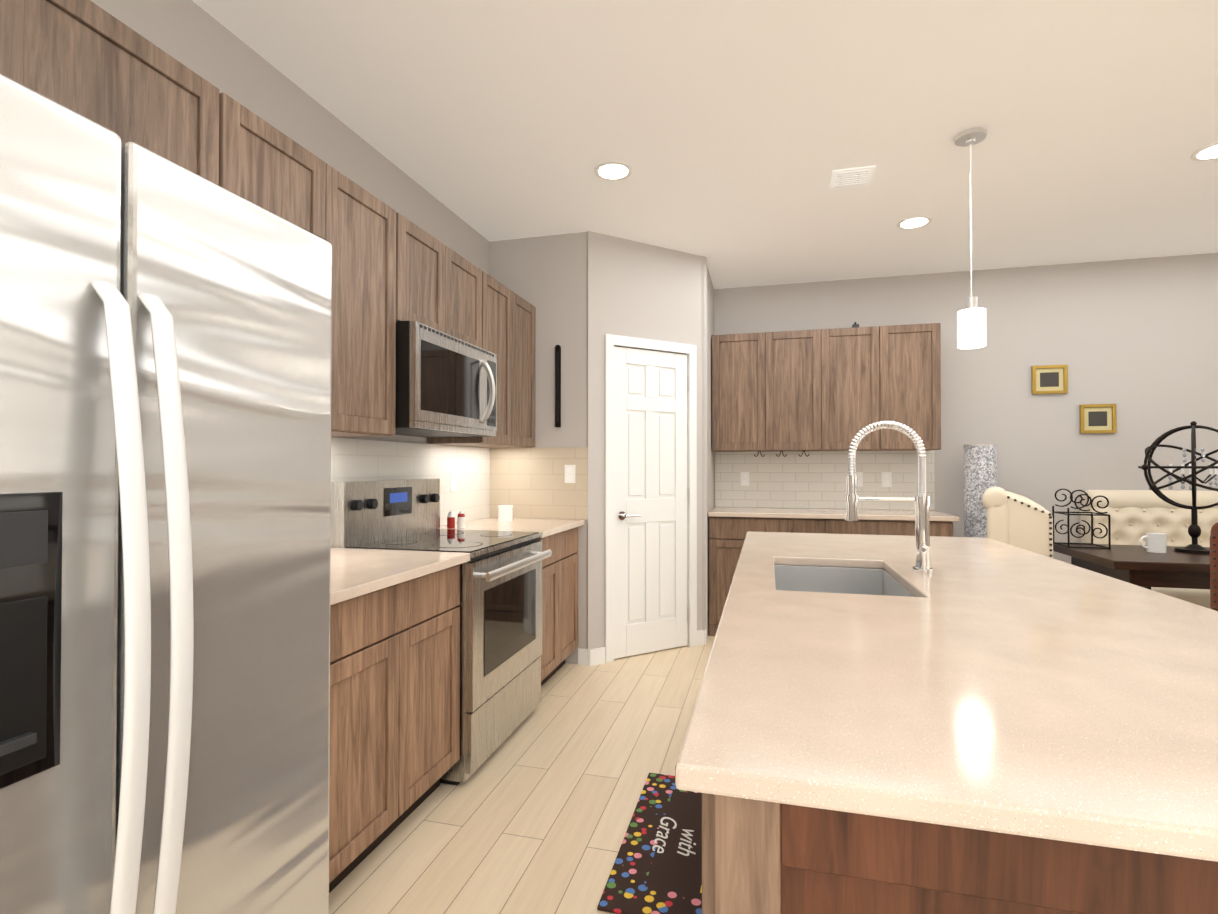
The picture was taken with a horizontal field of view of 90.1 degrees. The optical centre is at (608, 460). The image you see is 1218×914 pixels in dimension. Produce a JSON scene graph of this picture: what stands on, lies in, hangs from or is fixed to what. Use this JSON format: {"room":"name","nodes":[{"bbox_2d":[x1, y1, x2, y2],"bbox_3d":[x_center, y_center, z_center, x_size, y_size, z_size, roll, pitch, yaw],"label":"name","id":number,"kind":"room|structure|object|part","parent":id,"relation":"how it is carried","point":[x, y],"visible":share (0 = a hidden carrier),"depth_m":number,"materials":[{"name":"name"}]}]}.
{"room":"kitchen","nodes":[
{"label":"kitchen","id":0,"kind":"room"},
{"bbox_2d":[91,0,489,525],"bbox_3d":[-1.403,-0.101,1.863,0.100,2.740,7.620,0,-1,15],"label":"wall","id":1,"kind":"structure","parent":0,"point":[196,38],"depth_m":2.33,"materials":[{"name":"grey paint"}]},
{"bbox_2d":[0,0,39,93],"bbox_3d":[-1.408,-0.801,0.990,0.326,0.451,0.574,0,-1,15],"label":"upper cabinet","id":2,"kind":"object","parent":1,"relation":"attached to","point":[19,19],"depth_m":1.22,"materials":[{"name":"brown wood"}]},
{"bbox_2d":[40,0,231,189],"bbox_3d":[-1.294,-0.797,1.430,0.326,0.451,0.573,0,-1,15],"label":"upper cabinet","id":3,"kind":"object","parent":1,"relation":"attached to","point":[94,62],"depth_m":1.44,"materials":[{"name":"brown wood"}]},
{"bbox_2d":[228,98,343,435],"bbox_3d":[-1.162,-0.560,1.935,0.326,0.914,0.467,0,-1,15],"label":"upper cabinet","id":4,"kind":"object","parent":1,"relation":"attached to","point":[267,168],"depth_m":1.95,"materials":[{"name":"brown wood"}]},
{"bbox_2d":[331,175,403,436],"bbox_3d":[-1.074,-0.556,2.273,0.326,0.914,0.467,0,-1,15],"label":"upper cabinet","id":5,"kind":"object","parent":1,"relation":"attached to","point":[373,230],"depth_m":2.31,"materials":[{"name":"brown wood"}]},
{"bbox_2d":[331,437,489,525],"bbox_3d":[-1.081,0.136,2.876,0.008,0.456,2.347,0,-1,15],"label":"backsplash","id":6,"kind":"structure","parent":1,"relation":"attached to","point":[359,460],"depth_m":3.28,"materials":[{"name":"tile"}]},
{"bbox_2d":[450,472,456,491],"bbox_3d":[-0.903,0.129,3.535,0.004,0.115,0.072,0,-1,15],"label":"outlet","id":7,"kind":"object","parent":6,"relation":"attached to","point":[453,481],"visible":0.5,"depth_m":3.51,"materials":[{"name":"white plastic"}]},
{"bbox_2d":[404,217,455,336],"bbox_3d":[-0.960,-0.785,2.717,0.326,0.446,0.438,0,-1,15],"label":"upper cabinet","id":8,"kind":"object","parent":1,"relation":"attached to","point":[429,264],"depth_m":2.71,"materials":[{"name":"brown wood"}]},
{"bbox_2d":[395,321,496,437],"bbox_3d":[-0.848,-0.342,2.849,0.474,0.431,0.760,0,-1,15],"label":"over-the-range microwave","id":9,"kind":"object","parent":8,"relation":"attached to","point":[446,385],"visible":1,"depth_m":2.65,"materials":[{"name":"silver metal"}]},
{"bbox_3d":[-0.597,-0.340,3.009,0.068,0.318,0.032,0,-1,15],"label":"handle","id":10,"kind":"part","parent":9,"relation":"part of","materials":[{"name":"silver metal"}]},
{"bbox_2d":[456,253,487,350],"bbox_3d":[-0.879,-0.782,3.026,0.326,0.446,0.438,0,-1,15],"label":"upper cabinet","id":11,"kind":"object","parent":1,"relation":"attached to","point":[471,282],"depth_m":3.10,"materials":[{"name":"brown wood"}]},
{"bbox_2d":[427,275,519,447],"bbox_3d":[-0.768,-0.544,3.453,0.326,0.914,0.440,0,-1,15],"label":"upper cabinet","id":12,"kind":"object","parent":1,"relation":"attached to","point":[503,304],"depth_m":3.49,"materials":[{"name":"brown wood"}]},
{"bbox_2d":[520,297,535,447],"bbox_3d":[-0.687,-0.540,3.764,0.326,0.914,0.440,0,-1,15],"label":"upper cabinet","id":13,"kind":"object","parent":1,"relation":"attached to","point":[527,310],"depth_m":3.82,"materials":[{"name":"brown wood"}]},
{"bbox_2d":[329,634,714,913],"bbox_3d":[1.839,1.290,1.006,6.800,0.060,7.620,0,-1,15],"label":"floor","id":14,"kind":"structure","parent":0,"point":[533,813],"depth_m":2.23,"materials":[{"name":"beige wood"}]},
{"bbox_2d":[0,74,331,913],"bbox_3d":[-1.101,0.366,1.090,0.848,1.788,0.915,0,-1,15],"label":"fridge","id":15,"kind":"object","parent":14,"relation":"on","point":[164,502],"visible":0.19,"depth_m":1.00,"materials":[{"name":"grey metal"}]},
{"bbox_2d":[329,565,459,892],"bbox_3d":[-0.978,0.833,2.050,0.616,0.876,0.815,0,-1,15],"label":"base cabinet","id":16,"kind":"object","parent":14,"relation":"on","point":[394,686],"depth_m":1.92,"materials":[{"name":"brown wood"}]},
{"bbox_2d":[330,548,469,608],"bbox_3d":[-0.958,0.373,2.051,0.658,0.032,0.817,0,-1,15],"label":"countertop","id":17,"kind":"structure","parent":16,"relation":"on","point":[354,573],"depth_m":2.04,"materials":[{"name":"beige stone"}]},
{"bbox_2d":[331,478,551,784],"bbox_3d":[-0.719,0.686,2.804,0.708,1.185,0.764,0,-1,15],"label":"range","id":18,"kind":"object","parent":14,"relation":"on","point":[500,605],"visible":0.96,"depth_m":2.64,"materials":[{"name":"silver metal"}]},
{"bbox_2d":[447,511,464,528],"bbox_3d":[-0.832,0.324,3.312,0.095,0.090,0.041,0,-1,-19],"label":"shakers","id":19,"kind":"object","parent":18,"relation":"on","point":[451,520],"visible":1,"depth_m":3.30,"materials":[{"name":"red"}]},
{"bbox_2d":[445,529,577,685],"bbox_3d":[-0.586,0.849,3.559,0.616,0.876,0.758,0,-1,15],"label":"base cabinet","id":20,"kind":"object","parent":14,"relation":"on","point":[559,570],"depth_m":3.50,"materials":[{"name":"brown wood"}]},
{"bbox_2d":[440,517,584,536],"bbox_3d":[-0.566,0.389,3.559,0.658,0.032,0.760,0,-1,15],"label":"countertop","id":21,"kind":"structure","parent":20,"relation":"on","point":[547,527],"depth_m":3.49,"materials":[{"name":"beige stone"}]},
{"bbox_2d":[498,505,512,521],"bbox_3d":[-0.632,0.325,3.715,0.092,0.097,0.092,0,-1,15],"label":"candle jar","id":22,"kind":"object","parent":21,"relation":"on","point":[505,513],"visible":1,"depth_m":3.68,"materials":[{"name":"white wax"}]},
{"bbox_2d":[578,648,590,665],"bbox_3d":[1.839,1.210,1.007,6.599,0.100,7.419,0,-1,15],"label":"baseboard","id":23,"kind":"structure","parent":14,"relation":"on","point":[583,656],"depth_m":3.83,"materials":[{"name":"white paint"}]},
{"bbox_2d":[597,773,701,913],"bbox_3d":[0.252,1.265,2.039,0.390,0.010,0.780,0,-1,15],"label":"kitchen mat","id":24,"kind":"object","parent":14,"relation":"on","point":[644,878],"visible":0.56,"depth_m":1.91,"materials":[{"name":"black fabric"}]},
{"bbox_2d":[652,817,695,855],"bbox_3d":[0.268,1.259,2.029,0.220,0.001,0.224,0,-1,15],"label":"lettering","id":25,"kind":"object","parent":24,"relation":"on","point":[666,836],"visible":0.5,"depth_m":2.02,"materials":[{"name":"white"}]},
{"bbox_2d":[708,515,835,635],"bbox_3d":[1.235,0.860,4.678,0.876,0.876,0.616,0,-1,15],"label":"base cabinet","id":26,"kind":"object","parent":14,"relation":"on","point":[730,528],"depth_m":4.46,"materials":[{"name":"brown wood"}]},
{"bbox_2d":[708,507,959,522],"bbox_3d":[1.614,0.399,4.572,1.664,0.032,0.640,0,-1,15],"label":"countertop","id":27,"kind":"structure","parent":26,"relation":"on","point":[717,512],"depth_m":4.40,"materials":[{"name":"beige stone"}]},
{"bbox_2d":[836,519,952,536],"bbox_3d":[1.969,0.858,4.488,0.876,0.876,0.616,0,-1,15],"label":"base cabinet","id":28,"kind":"object","parent":14,"relation":"on","point":[862,526],"depth_m":4.19,"materials":[{"name":"brown wood"}]},
{"bbox_2d":[702,799,1217,913],"bbox_3d":[0.924,0.830,1.765,1.049,0.876,2.472,0,-1,15],"label":"kitchen island","id":29,"kind":"object","parent":14,"relation":"on","point":[756,860],"depth_m":0.65,"materials":[{"name":"brown wood"}]},
{"bbox_2d":[675,531,1217,866],"bbox_3d":[0.934,0.369,1.776,1.115,0.030,2.544,0,-1,15],"label":"island countertop","id":30,"kind":"structure","parent":29,"relation":"on","point":[1019,695],"depth_m":0.87,"materials":[{"name":"beige stone"}]},
{"bbox_2d":[774,564,914,596],"bbox_3d":[0.716,0.485,1.911,0.423,0.198,0.678,0,-1,15],"label":"sink","id":31,"kind":"object","parent":30,"relation":"in","point":[866,581],"visible":0.04,"depth_m":2.21,"materials":[{"name":"silver metal"}]},
{"bbox_2d":[845,421,932,572],"bbox_3d":[0.892,0.113,1.930,0.262,0.482,0.132,0,-1,15],"label":"faucet","id":32,"kind":"object","parent":30,"relation":"on","point":[922,501],"visible":1,"depth_m":1.94,"materials":[{"name":"silver metal"}]},
{"bbox_2d":[963,444,996,537],"bbox_3d":[2.650,0.592,4.337,0.208,1.403,0.208,0,-1,15],"label":"floor lamp","id":33,"kind":"object","parent":14,"relation":"on","point":[980,469],"visible":0.27,"depth_m":4.26,"materials":[{"name":"grey plastic"}]},
{"bbox_2d":[982,486,1052,557],"bbox_3d":[2.515,0.725,3.591,0.522,1.123,0.540,0,-1,32],"label":"chair","id":34,"kind":"object","parent":14,"relation":"on","point":[1019,521],"visible":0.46,"depth_m":3.42,"materials":[{"name":"beige fabric"}]},
{"bbox_2d":[1053,544,1209,589],"bbox_3d":[3.776,0.903,3.256,2.180,0.760,0.780,0,-1,15],"label":"dining table","id":35,"kind":"object","parent":14,"relation":"on","point":[1138,565],"visible":0.35,"depth_m":3.19,"materials":[{"name":"brown wood"}]},
{"bbox_2d":[1052,489,1110,548],"bbox_3d":[2.890,0.353,3.729,0.219,0.349,0.210,0,-1,15],"label":"stand","id":36,"kind":"object","parent":35,"relation":"on","point":[1092,514],"visible":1,"depth_m":3.65,"materials":[{"name":"black metal"}]},
{"bbox_2d":[1139,533,1166,552],"bbox_3d":[3.114,0.472,3.484,0.128,0.106,0.094,0,-1,15],"label":"mug","id":37,"kind":"object","parent":35,"relation":"on","point":[1156,542],"visible":1,"depth_m":3.45,"materials":[{"name":"white ceramic"}]},
{"bbox_2d":[1138,421,1217,553],"bbox_3d":[3.346,0.151,3.479,0.504,0.748,0.485,0,-1,15],"label":"armillary sphere","id":38,"kind":"object","parent":35,"relation":"on","point":[1194,533],"visible":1,"depth_m":3.47,"materials":[{"name":"black metal"}]},
{"bbox_2d":[1080,490,1217,608],"bbox_3d":[4.282,0.749,3.916,1.930,1.084,0.550,0,-1,15],"label":"tufted bench","id":39,"kind":"object","parent":14,"relation":"on","point":[1136,516],"visible":0.48,"depth_m":4.17,"materials":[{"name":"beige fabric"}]},
{"bbox_2d":[1210,522,1217,610],"bbox_3d":[2.856,0.768,2.719,0.509,1.020,0.565,0,-1,15],"label":"leather chair","id":40,"kind":"object","parent":14,"relation":"on","point":[1214,568],"visible":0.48,"depth_m":2.58,"materials":[{"name":"brown leather"}]},
{"bbox_2d":[489,232,586,663],"bbox_3d":[-0.441,-0.079,3.979,0.700,2.740,0.100,0,-1,15],"label":"wall","id":41,"kind":"structure","parent":0,"point":[546,276],"depth_m":3.91,"materials":[{"name":"grey paint"}]},
{"bbox_2d":[490,447,587,519],"bbox_3d":[-0.455,0.147,3.922,0.676,0.456,0.008,0,-1,15],"label":"backsplash","id":42,"kind":"structure","parent":41,"relation":"attached to","point":[527,482],"depth_m":3.92,"materials":[{"name":"beige tile"}]},
{"bbox_2d":[565,465,574,482],"bbox_3d":[-0.248,0.087,3.861,0.072,0.115,0.006,0,-1,15],"label":"outlet","id":43,"kind":"object","parent":42,"relation":"attached to","point":[569,473],"visible":1,"depth_m":3.86,"materials":[{"name":"white plastic"}]},
{"bbox_2d":[555,345,560,426],"bbox_3d":[-0.326,-0.474,3.888,0.034,0.527,0.024,0,-1,15],"label":"wall decor","id":44,"kind":"object","parent":41,"relation":"attached to","point":[557,385],"visible":1,"depth_m":3.88,"materials":[{"name":"black metal"}]},
{"bbox_2d":[587,231,706,649],"bbox_3d":[0.257,-0.078,4.119,0.959,2.740,0.100,0,-1,-30],"label":"wall","id":45,"kind":"structure","parent":0,"point":[635,289],"depth_m":3.98,"materials":[{"name":"grey paint"}]},
{"bbox_2d":[590,630,705,665],"bbox_3d":[0.280,1.242,4.053,0.931,0.100,0.012,0,-1,-30],"label":"baseboard","id":46,"kind":"structure","parent":45,"relation":"attached to","point":[597,656],"depth_m":3.85,"materials":[{"name":"white paint"}]},
{"bbox_2d":[605,334,696,662],"bbox_3d":[0.281,0.243,4.091,0.734,2.098,0.066,0,-1,-30],"label":"door frame","id":47,"kind":"structure","parent":45,"relation":"attached to","point":[688,350],"depth_m":4.03,"materials":[{"name":"white paint"}]},
{"bbox_2d":[614,346,687,658],"bbox_3d":[0.277,0.273,4.096,0.606,2.022,0.037,0,-1,-30],"label":"pantry door","id":48,"kind":"structure","parent":45,"relation":"in","point":[651,542],"depth_m":4.07,"materials":[{"name":"white paint"}]},
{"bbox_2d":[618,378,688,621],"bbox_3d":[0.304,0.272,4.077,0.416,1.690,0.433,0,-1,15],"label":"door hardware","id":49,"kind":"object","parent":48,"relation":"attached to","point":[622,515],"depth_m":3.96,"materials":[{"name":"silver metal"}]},
{"bbox_2d":[192,0,1217,288],"bbox_3d":[1.839,-1.510,1.036,6.800,0.060,7.620,0,-1,15],"label":"ceiling","id":50,"kind":"structure","parent":0,"point":[734,134],"depth_m":2.60,"materials":[{"name":"white paint"}]},
{"bbox_2d":[594,161,632,180],"bbox_3d":[0.021,-1.456,3.068,0.196,0.006,0.196,0,-1,15],"label":"recessed light","id":51,"kind":"object","parent":50,"relation":"in","point":[613,170],"visible":1,"depth_m":3.06,"materials":[{"name":"white paint"}]},
{"bbox_2d":[829,165,874,188],"bbox_3d":[1.247,-1.452,3.132,0.200,0.011,0.200,0,-1,15],"label":"ceiling vent","id":52,"kind":"object","parent":50,"relation":"in","point":[852,177],"visible":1,"depth_m":3.11,"materials":[{"name":"white metal"}]},
{"bbox_2d":[896,216,931,228],"bbox_3d":[1.863,-1.449,3.716,0.196,0.006,0.196,0,-1,15],"label":"recessed light","id":53,"kind":"object","parent":50,"relation":"in","point":[914,222],"visible":1,"depth_m":3.70,"materials":[{"name":"white paint"}]},
{"bbox_2d":[955,127,986,348],"bbox_3d":[1.624,-0.985,2.729,0.124,0.954,0.124,0,-1,15],"label":"pendant light","id":54,"kind":"object","parent":50,"relation":"hanging from","point":[971,325],"visible":1,"depth_m":2.70,"materials":[{"name":"white glass"}]},
{"bbox_2d":[1190,142,1217,160],"bbox_3d":[2.872,-1.458,2.865,0.196,0.006,0.196,0,-1,15],"label":"recessed light","id":55,"kind":"object","parent":50,"relation":"in","point":[1208,152],"visible":1,"depth_m":2.89,"materials":[{"name":"white paint"}]},
{"bbox_2d":[701,256,714,636],"bbox_3d":[0.737,-0.071,4.732,0.100,2.740,0.890,0,-1,15],"label":"wall","id":56,"kind":"structure","parent":0,"point":[710,452],"depth_m":4.52,"materials":[{"name":"grey paint"}]},
{"bbox_2d":[714,253,1217,563],"bbox_3d":[3.438,-0.074,4.491,5.450,2.740,0.100,0,-1,15],"label":"wall","id":57,"kind":"structure","parent":0,"point":[1135,341],"depth_m":4.48,"materials":[{"name":"grey paint"}]},
{"bbox_2d":[712,332,775,454],"bbox_3d":[1.072,-0.529,4.876,0.468,0.914,0.326,0,-1,15],"label":"upper cabinet","id":58,"kind":"object","parent":57,"relation":"attached to","point":[743,365],"depth_m":4.72,"materials":[{"name":"brown wood"}]},
{"bbox_2d":[776,329,831,454],"bbox_3d":[1.439,-0.530,4.781,0.526,0.914,0.326,0,-1,15],"label":"upper cabinet","id":59,"kind":"object","parent":57,"relation":"attached to","point":[803,357],"depth_m":4.61,"materials":[{"name":"brown wood"}]},
{"bbox_2d":[715,450,934,509],"bbox_3d":[1.693,0.152,4.882,1.664,0.467,0.009,0,-1,15],"label":"backsplash","id":60,"kind":"structure","parent":57,"relation":"attached to","point":[813,479],"depth_m":4.89,"materials":[{"name":"tile"}]},
{"bbox_2d":[740,472,748,485],"bbox_3d":[1.122,0.154,5.022,0.072,0.115,0.005,0,-1,15],"label":"outlet","id":61,"kind":"object","parent":60,"relation":"attached to","point":[744,475],"depth_m":5.02,"materials":[{"name":"white plastic"}]},
{"bbox_2d":[855,472,862,486],"bbox_3d":[1.965,0.152,4.804,0.072,0.115,0.005,0,-1,15],"label":"outlet","id":62,"kind":"object","parent":60,"relation":"attached to","point":[859,475],"depth_m":4.80,"materials":[{"name":"white plastic"}]},
{"bbox_2d":[882,472,891,486],"bbox_3d":[2.168,0.152,4.751,0.072,0.115,0.005,0,-1,15],"label":"outlet","id":63,"kind":"object","parent":60,"relation":"attached to","point":[886,479],"depth_m":4.75,"materials":[{"name":"white plastic"}]},
{"bbox_2d":[832,325,891,450],"bbox_3d":[1.833,-0.531,4.678,0.525,0.914,0.326,0,-1,15],"label":"upper cabinet","id":64,"kind":"object","parent":57,"relation":"attached to","point":[837,389],"depth_m":4.51,"materials":[{"name":"brown wood"}]},
{"bbox_2d":[892,323,940,450],"bbox_3d":[2.201,-0.532,4.583,0.468,0.914,0.326,0,-1,15],"label":"upper cabinet","id":65,"kind":"object","parent":57,"relation":"attached to","point":[916,348],"depth_m":4.41,"materials":[{"name":"brown wood"}]},
{"bbox_2d":[1031,364,1067,393],"bbox_3d":[3.245,-0.594,4.482,0.225,0.210,0.020,0,-1,15],"label":"picture frame","id":66,"kind":"object","parent":57,"relation":"attached to","point":[1049,379],"visible":1,"depth_m":4.48,"materials":[{"name":"gold metal"}]},
{"bbox_2d":[1080,404,1116,433],"bbox_3d":[3.538,-0.300,4.403,0.220,0.210,0.020,0,-1,15],"label":"picture frame","id":67,"kind":"object","parent":57,"relation":"attached to","point":[1098,418],"visible":1,"depth_m":4.40,"materials":[{"name":"gold metal"}]}
]}

